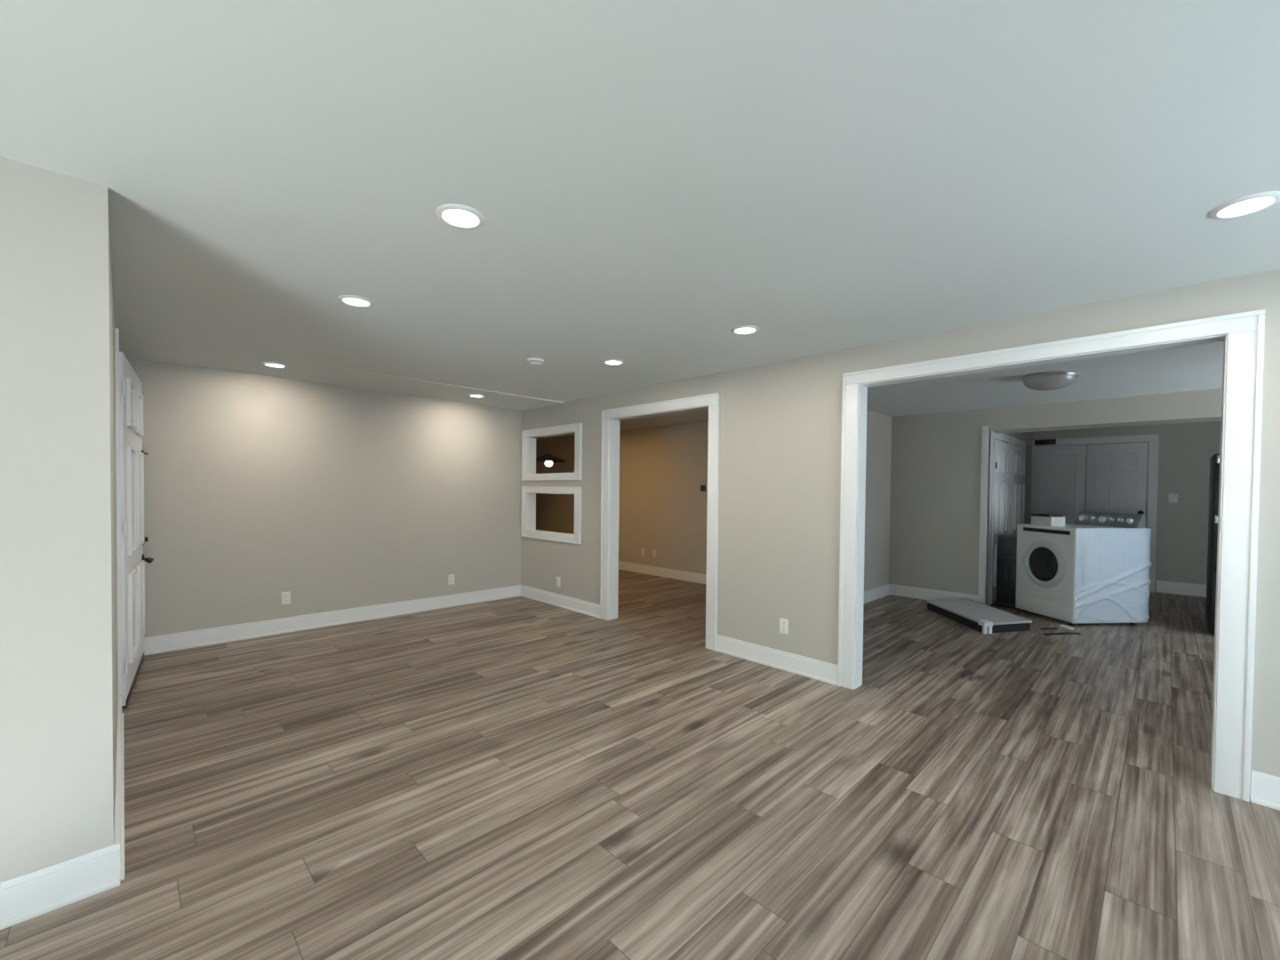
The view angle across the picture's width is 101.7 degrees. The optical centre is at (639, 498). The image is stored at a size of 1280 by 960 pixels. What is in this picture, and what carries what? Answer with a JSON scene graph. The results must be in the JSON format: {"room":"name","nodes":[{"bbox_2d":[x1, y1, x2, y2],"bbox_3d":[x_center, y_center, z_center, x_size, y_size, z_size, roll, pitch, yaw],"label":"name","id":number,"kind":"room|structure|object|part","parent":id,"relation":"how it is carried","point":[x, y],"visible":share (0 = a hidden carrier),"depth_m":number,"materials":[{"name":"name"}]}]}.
{"room":"empty living room","nodes":[
{"label":"empty living room","id":0,"kind":"room"},
{"bbox_2d":[0,155,113,881],"bbox_3d":[-2.841,0.148,0.829,2.810,2.377,0.120,0,2,-45],"label":"wall","id":1,"kind":"structure","parent":0,"point":[57,740],"depth_m":1.68,"materials":[{"name":"beige paint"}]},
{"bbox_2d":[0,693,124,930],"bbox_3d":[-3.384,1.249,1.490,2.716,0.140,1.830,0,2,-45],"label":"baseboard","id":2,"kind":"structure","parent":1,"relation":"attached to","point":[32,894],"depth_m":1.72,"materials":[{"name":"white paint"}]},
{"bbox_2d":[108,207,117,823],"bbox_3d":[-3.045,0.107,2.924,0.150,2.377,3.143,0,2,-45],"label":"wall","id":3,"kind":"structure","parent":0,"point":[111,296],"depth_m":2.25,"materials":[{"name":"beige paint"}]},
{"bbox_2d":[114,328,121,696],"bbox_3d":[-3.624,0.133,3.542,0.138,2.290,1.447,0,2,-45],"label":"door frame","id":4,"kind":"structure","parent":3,"relation":"attached to","point":[116,330],"depth_m":3.07,"materials":[{"name":"white paint"}]},
{"bbox_2d":[119,352,153,708],"bbox_3d":[-3.547,0.185,3.650,0.130,2.177,1.242,0,1,-39],"label":"door","id":5,"kind":"structure","parent":3,"relation":"in","point":[133,539],"depth_m":3.40,"materials":[{"name":"paint"}]},
{"bbox_3d":[-3.849,0.481,4.078,0.068,0.090,0.162,0,1,-40],"label":"lever","id":6,"kind":"part","parent":5,"relation":"part of","materials":[{"name":"brown metal"}]},
{"bbox_2d":[126,357,521,637],"bbox_3d":[-2.890,0.063,5.375,3.761,2.377,0.120,0,2,-45],"label":"wall","id":7,"kind":"structure","parent":0,"point":[258,488],"depth_m":5.02,"materials":[{"name":"beige paint"}]},
{"bbox_2d":[280,591,290,604],"bbox_3d":[-3.317,0.931,4.885,0.072,0.116,0.009,0,2,-45],"label":"wall outlet","id":8,"kind":"object","parent":7,"relation":"attached to","point":[285,596],"visible":1,"depth_m":4.88,"materials":[{"name":"white plastic"}]},
{"bbox_2d":[144,584,520,655],"bbox_3d":[-2.807,1.182,5.386,3.641,0.140,0.026,0,2,-45],"label":"baseboard","id":9,"kind":"structure","parent":7,"relation":"attached to","point":[214,636],"depth_m":5.03,"materials":[{"name":"white paint"}]},
{"bbox_2d":[448,574,454,584],"bbox_3d":[-2.176,0.932,6.017,0.072,0.116,0.009,0,2,-45],"label":"wall outlet","id":10,"kind":"object","parent":7,"relation":"attached to","point":[451,577],"visible":1,"depth_m":6.01,"materials":[{"name":"white plastic"}]},
{"bbox_2d":[536,421,708,574],"bbox_3d":[-0.210,0.024,8.891,0.120,2.377,7.480,0,2,-45],"label":"wall","id":11,"kind":"structure","parent":0,"point":[663,508],"depth_m":8.34,"materials":[{"name":"beige paint"}]},
{"bbox_2d":[640,548,644,555],"bbox_3d":[0.045,0.872,8.549,0.009,0.116,0.072,0,2,-45],"label":"wall outlet","id":12,"kind":"object","parent":11,"relation":"attached to","point":[642,549],"visible":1,"depth_m":8.55,"materials":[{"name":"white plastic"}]},
{"bbox_2d":[652,549,655,557],"bbox_3d":[0.229,0.877,8.364,0.009,0.116,0.072,0,2,-45],"label":"wall outlet","id":13,"kind":"object","parent":11,"relation":"attached to","point":[653,550],"visible":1,"depth_m":8.36,"materials":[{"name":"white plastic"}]},
{"bbox_2d":[618,560,706,583],"bbox_3d":[-0.273,1.143,8.861,0.026,0.140,7.480,0,2,-45],"label":"baseboard","id":14,"kind":"structure","parent":11,"relation":"attached to","point":[688,576],"depth_m":8.20,"materials":[{"name":"white paint"}]},
{"bbox_2d":[700,485,705,491],"bbox_3d":[0.924,-0.153,7.644,0.024,0.090,0.090,0,2,-45],"label":"thermostat","id":15,"kind":"object","parent":11,"relation":"attached to","point":[702,487],"visible":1,"depth_m":7.63,"materials":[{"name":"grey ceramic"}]},
{"bbox_2d":[0,0,1279,439],"bbox_3d":[0.087,-1.147,5.322,13.670,0.136,13.520,0,2,-45],"label":"ceiling","id":16,"kind":"structure","parent":0,"point":[651,181],"depth_m":1.63,"materials":[{"name":"paint"}]},
{"bbox_2d":[262,361,287,367],"bbox_3d":[-3.014,-1.102,4.305,0.172,0.009,0.172,0,2,-45],"label":"recessed light","id":17,"kind":"object","parent":16,"relation":"in","point":[268,364],"visible":1,"depth_m":4.29,"materials":[{"name":"white plastic"}]},
{"bbox_2d":[337,295,374,307],"bbox_3d":[-1.528,-1.060,2.808,0.172,0.009,0.172,0,2,-45],"label":"recessed light","id":18,"kind":"object","parent":16,"relation":"in","point":[354,300],"visible":1,"depth_m":2.79,"materials":[{"name":"white plastic"}]},
{"bbox_2d":[435,203,485,229],"bbox_3d":[-0.660,-1.035,1.921,0.172,0.009,0.172,0,2,-45],"label":"recessed light","id":19,"kind":"object","parent":16,"relation":"in","point":[460,216],"visible":1,"depth_m":1.91,"materials":[{"name":"white plastic"}]},
{"bbox_2d":[468,393,484,397],"bbox_3d":[-1.754,-1.103,5.596,0.172,0.009,0.172,0,2,-45],"label":"recessed light","id":20,"kind":"object","parent":16,"relation":"in","point":[470,395],"visible":1,"depth_m":5.58,"materials":[{"name":"white plastic"}]},
{"bbox_2d":[527,358,543,365],"bbox_3d":[-0.814,-1.064,4.065,0.130,0.034,0.130,0,2,-45],"label":"smoke detector","id":21,"kind":"object","parent":16,"relation":"attached to","point":[532,361],"visible":1,"depth_m":4.03,"materials":[{"name":"white plastic"}]},
{"bbox_2d":[536,436,567,466],"bbox_3d":[-1.545,-0.859,8.853,0.600,0.637,0.600,0,2,-45],"label":"pendant lamp","id":22,"kind":"object","parent":16,"relation":"hanging from","point":[548,459],"visible":0.83,"depth_m":8.77,"materials":[{"name":"black plastic"}]},
{"bbox_3d":[-1.548,-0.600,8.857,0.140,0.120,0.139,0,2,-45],"label":"globe","id":23,"kind":"part","parent":22,"relation":"part of"},
{"bbox_3d":[-1.546,-0.693,8.856,0.600,0.125,0.600,0,2,-45],"label":"lamp shade","id":24,"kind":"part","parent":22,"relation":"part of","materials":[{"name":"black plastic"}]},
{"bbox_2d":[602,359,623,365],"bbox_3d":[-0.209,-1.071,4.101,0.172,0.009,0.172,0,2,-45],"label":"recessed light","id":25,"kind":"object","parent":16,"relation":"in","point":[612,362],"visible":1,"depth_m":4.08,"materials":[{"name":"white plastic"}]},
{"bbox_2d":[730,325,759,335],"bbox_3d":[0.654,-1.047,3.245,0.172,0.009,0.172,0,2,-45],"label":"recessed light","id":26,"kind":"object","parent":16,"relation":"in","point":[742,330],"visible":1,"depth_m":3.23,"materials":[{"name":"white plastic"}]},
{"bbox_2d":[1020,370,1079,391],"bbox_3d":[3.479,-0.975,4.436,0.390,0.140,0.390,0,2,-45],"label":"flush ceiling light","id":27,"kind":"object","parent":16,"relation":"attached to","point":[1048,380],"visible":1,"depth_m":4.33,"materials":[{"name":"white glass"}]},
{"bbox_2d":[1208,191,1279,219],"bbox_3d":[2.084,-1.005,1.795,0.172,0.009,0.172,0,2,-45],"label":"recessed light","id":28,"kind":"object","parent":16,"relation":"in","point":[1254,203],"visible":1,"depth_m":1.78,"materials":[{"name":"white plastic"}]},
{"bbox_2d":[0,568,1279,959],"bbox_3d":[0.062,1.331,5.368,13.670,0.100,13.520,0,2,-45],"label":"floor","id":29,"kind":"structure","parent":0,"point":[517,778],"depth_m":2.33,"materials":[{"name":"wood"}]},
{"bbox_2d":[926,598,1031,633],"bbox_3d":[3.647,1.255,5.686,0.569,0.112,1.221,1,1,1],"label":"board","id":30,"kind":"object","parent":29,"relation":"on","point":[982,618],"visible":1,"depth_m":5.46,"materials":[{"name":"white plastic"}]},
{"bbox_2d":[996,534,1016,607],"bbox_3d":[4.521,0.862,6.343,0.467,0.830,0.200,0,1,-39],"label":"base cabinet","id":31,"kind":"object","parent":29,"relation":"on","point":[1007,544],"visible":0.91,"depth_m":6.22,"materials":[{"name":"black wood"}]},
{"bbox_3d":[4.370,0.978,6.223,0.017,0.540,0.190,0,1,-39],"label":"door","id":32,"kind":"part","parent":31,"relation":"part of","materials":[{"name":"black plastic"}]},
{"bbox_3d":[4.378,0.578,6.219,0.012,0.140,0.160,0,1,-39],"label":"drawer","id":33,"kind":"part","parent":31,"relation":"part of","materials":[{"name":"black plastic"}]},
{"bbox_2d":[1040,627,1057,629],"bbox_3d":[4.157,1.319,5.297,0.182,0.008,0.036,0,1,-11],"label":"strap","id":34,"kind":"object","parent":29,"relation":"on","point":[1043,628],"visible":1,"depth_m":5.30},
{"bbox_2d":[1043,632,1080,635],"bbox_3d":[4.127,1.323,5.106,0.383,0.008,0.058,0,1,-7],"label":"strap","id":35,"kind":"object","parent":29,"relation":"on","point":[1063,633],"visible":1,"depth_m":5.10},
{"bbox_2d":[1058,624,1074,629],"bbox_3d":[4.358,1.314,5.331,0.060,0.022,0.120,0,1,-6],"label":"scrap","id":36,"kind":"object","parent":29,"relation":"on","point":[1060,626],"visible":1,"depth_m":5.31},
{"bbox_2d":[1015,512,1147,625],"bbox_3d":[4.838,0.739,5.755,0.886,1.165,0.799,0,1,-6],"label":"washing machine","id":37,"kind":"object","parent":29,"relation":"on","point":[1092,569],"visible":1,"depth_m":5.45,"materials":[{"name":"white metal"}]},
{"bbox_3d":[4.387,0.703,5.944,0.026,0.100,0.040,0,1,-6],"label":"door handle","id":38,"kind":"part","parent":37,"relation":"part of","materials":[{"name":"plastic"}]},
{"bbox_3d":[4.444,1.193,5.753,0.024,0.150,0.680,0,1,-6],"label":"kick panel","id":39,"kind":"part","parent":37,"relation":"part of","materials":[{"name":"white metal"}]},
{"bbox_3d":[4.435,1.043,5.750,0.016,0.066,0.624,0,1,-6],"label":"moulding","id":40,"kind":"part","parent":37,"relation":"part of","materials":[{"name":"white metal"}]},
{"bbox_3d":[4.416,0.718,5.721,0.018,0.374,0.374,0,1,-6],"label":"door glass","id":41,"kind":"part","parent":37,"relation":"part of","materials":[{"name":"black glass"}]},
{"bbox_3d":[4.428,0.718,5.722,0.038,0.524,0.524,0,1,-6],"label":"door","id":42,"kind":"part","parent":37,"relation":"part of","materials":[{"name":"plastic"}]},
{"bbox_2d":[1031,513,1064,526],"bbox_3d":[4.541,0.238,5.806,0.184,0.128,0.242,0,1,-10],"label":"carton","id":43,"kind":"object","parent":37,"relation":"on","point":[1036,519],"visible":1,"depth_m":5.72,"materials":[{"name":"white cardboard"}]},
{"bbox_3d":[4.540,0.186,5.815,0.184,0.023,0.222,0,1,-10],"label":"lid","id":44,"kind":"part","parent":43,"relation":"part of","materials":[{"name":"black plastic"}]},
{"bbox_3d":[4.895,0.808,5.415,0.640,0.760,0.017,0,1,-6],"label":"panel","id":45,"kind":"part","parent":37,"relation":"part of","materials":[{"name":"white metal"}]},
{"bbox_2d":[1205,453,1220,633],"bbox_3d":[6.082,0.447,5.036,0.795,1.760,0.780,0,2,-45],"label":"refrigerator","id":46,"kind":"object","parent":29,"relation":"on","point":[1214,466],"visible":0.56,"depth_m":5.10,"materials":[{"name":"black metal"}]},
{"bbox_3d":[5.853,1.019,4.825,0.056,0.540,0.770,0,2,-45],"label":"drawer","id":47,"kind":"part","parent":46,"relation":"part of","materials":[{"name":"black plastic"}]},
{"bbox_3d":[5.862,0.152,4.809,0.056,1.155,0.770,0,2,-45],"label":"door","id":48,"kind":"part","parent":46,"relation":"part of","materials":[{"name":"black plastic"}]},
{"bbox_3d":[5.578,-0.088,5.021,0.056,0.600,0.022,0,2,-45],"label":"handle","id":49,"kind":"part","parent":46,"relation":"part of","materials":[{"name":"grey metal"}]},
{"bbox_2d":[864,409,891,591],"bbox_3d":[2.043,0.104,5.775,3.569,2.377,0.120,0,2,-45],"label":"wall","id":50,"kind":"structure","parent":0,"point":[878,454],"depth_m":6.68,"materials":[{"name":"beige paint"}]},
{"bbox_2d":[863,584,977,604],"bbox_3d":[2.443,1.235,5.380,3.569,0.140,1.050,0,2,-45],"label":"baseboard","id":51,"kind":"structure","parent":50,"relation":"attached to","point":[925,594],"depth_m":6.67,"materials":[{"name":"white paint"}]},
{"bbox_2d":[520,268,1279,792],"bbox_3d":[1.483,0.137,3.720,0.120,2.377,8.629,0,2,-45],"label":"wall","id":52,"kind":"structure","parent":0,"point":[780,428],"depth_m":3.89,"materials":[{"name":"beige paint"}]},
{"bbox_2d":[521,486,581,543],"bbox_3d":[-1.034,0.176,6.240,0.146,0.638,1.181,0,2,-45],"label":"window","id":53,"kind":"structure","parent":52,"relation":"in","point":[529,530],"depth_m":6.26,"materials":[{"name":"white paint"}]},
{"bbox_3d":[-1.032,0.412,6.256,0.124,0.012,0.990,0,2,-45],"label":"sill","id":54,"kind":"part","parent":53,"relation":"part of","materials":[{"name":"white paint"}]},
{"bbox_2d":[521,423,582,480],"bbox_3d":[-1.026,-0.534,6.227,0.146,0.631,1.181,0,2,-45],"label":"window","id":55,"kind":"structure","parent":52,"relation":"in","point":[529,436],"depth_m":6.24,"materials":[{"name":"white paint"}]},
{"bbox_2d":[556,576,559,586],"bbox_3d":[-0.955,0.972,6.095,0.009,0.116,0.072,0,2,-45],"label":"wall outlet","id":56,"kind":"object","parent":52,"relation":"attached to","point":[557,578],"visible":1,"depth_m":6.09,"materials":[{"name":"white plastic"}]},
{"bbox_2d":[600,392,719,650],"bbox_3d":[0.179,0.187,5.035,0.170,2.203,1.516,0,2,-45],"label":"door frame","id":57,"kind":"structure","parent":52,"relation":"attached to","point":[611,418],"depth_m":5.22,"materials":[{"name":"white paint"}]},
{"bbox_2d":[779,617,788,634],"bbox_3d":[1.108,0.982,4.014,0.009,0.116,0.072,0,2,-45],"label":"wall outlet","id":58,"kind":"object","parent":52,"relation":"attached to","point":[783,622],"visible":1,"depth_m":4.01,"materials":[{"name":"white plastic"}]},
{"bbox_2d":[520,584,1279,810],"bbox_3d":[1.462,1.257,3.647,0.026,0.140,8.509,0,2,-45],"label":"baseboard","id":59,"kind":"structure","parent":52,"relation":"attached to","point":[1265,788],"depth_m":4.03,"materials":[{"name":"white paint"}]},
{"bbox_2d":[837,309,1265,801],"bbox_3d":[2.140,0.243,3.058,0.170,2.203,1.906,0,2,-45],"label":"door frame","id":60,"kind":"structure","parent":52,"relation":"attached to","point":[1242,334],"depth_m":2.41,"materials":[{"name":"white paint"}]},
{"bbox_2d":[888,408,990,595],"bbox_3d":[3.743,0.105,6.679,0.120,2.377,1.230,0,2,-45],"label":"wall","id":61,"kind":"structure","parent":0,"point":[936,458],"depth_m":6.59,"materials":[{"name":"beige paint"}]},
{"bbox_2d":[1005,432,1032,524],"bbox_3d":[4.145,0.071,8.689,3.280,2.377,3.480,0,2,-45],"label":"wall","id":62,"kind":"structure","parent":0,"point":[1026,436],"depth_m":8.36,"materials":[{"name":"beige paint"}]},
{"bbox_2d":[990,439,1008,603],"bbox_3d":[4.588,0.280,6.667,0.780,2.020,0.076,0,2,-45],"label":"door","id":63,"kind":"structure","parent":62,"relation":"in","point":[1001,449],"depth_m":6.51,"materials":[{"name":"paint"}]},
{"bbox_2d":[977,423,1025,606],"bbox_3d":[4.922,0.199,7.026,2.318,2.200,0.091,0,2,-45],"label":"door frame","id":64,"kind":"structure","parent":62,"relation":"attached to","point":[988,436],"depth_m":6.22,"materials":[{"name":"white paint"}]},
{"bbox_2d":[1010,445,1024,534],"bbox_3d":[5.383,0.273,7.455,0.820,2.020,0.076,0,2,-45],"label":"door","id":65,"kind":"structure","parent":62,"relation":"in","point":[1018,474],"depth_m":7.34,"materials":[{"name":"paint"}]},
{"bbox_2d":[989,388,1222,433],"bbox_3d":[5.698,-0.900,4.934,0.450,0.265,3.960,0,2,-45],"label":"wall header","id":66,"kind":"structure","parent":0,"point":[1204,405],"depth_m":5.43,"materials":[{"name":"beige paint"}]},
{"bbox_2d":[1032,421,1221,591],"bbox_3d":[7.726,0.139,6.995,0.120,2.377,4.230,0,2,-45],"label":"wall","id":67,"kind":"structure","parent":0,"point":[1186,450],"depth_m":7.19,"materials":[{"name":"beige paint"}]},
{"bbox_2d":[1030,439,1086,524],"bbox_3d":[6.479,0.179,8.104,0.656,2.205,0.135,2,1,43],"label":"door","id":68,"kind":"structure","parent":67,"relation":"in","point":[1058,484],"depth_m":8.08,"materials":[{"name":"paint"}]},
{"bbox_2d":[1030,433,1159,591],"bbox_3d":[6.767,0.192,7.845,0.046,2.220,1.435,0,2,-45],"label":"door frame","id":69,"kind":"structure","parent":67,"relation":"attached to","point":[1153,439],"depth_m":7.37,"materials":[{"name":"white paint"}]},
{"bbox_2d":[1085,442,1148,528],"bbox_3d":[6.945,0.245,7.629,0.125,2.100,0.655,0,2,-45],"label":"door","id":70,"kind":"structure","parent":67,"relation":"in","point":[1116,474],"depth_m":7.61,"materials":[{"name":"paint"}]},
{"bbox_2d":[1168,493,1177,502],"bbox_3d":[7.395,-0.011,7.233,0.012,0.130,0.090,0,2,-45],"label":"light switch","id":71,"kind":"object","parent":67,"relation":"attached to","point":[1172,497],"visible":1,"depth_m":7.23,"materials":[{"name":"white plastic"}]},
{"bbox_2d":[1156,580,1206,597],"bbox_3d":[8.173,1.260,6.449,0.026,0.165,2.540,0,2,-45],"label":"baseboard","id":72,"kind":"structure","parent":67,"relation":"attached to","point":[1162,587],"depth_m":7.17,"materials":[{"name":"white paint"}]}
]}

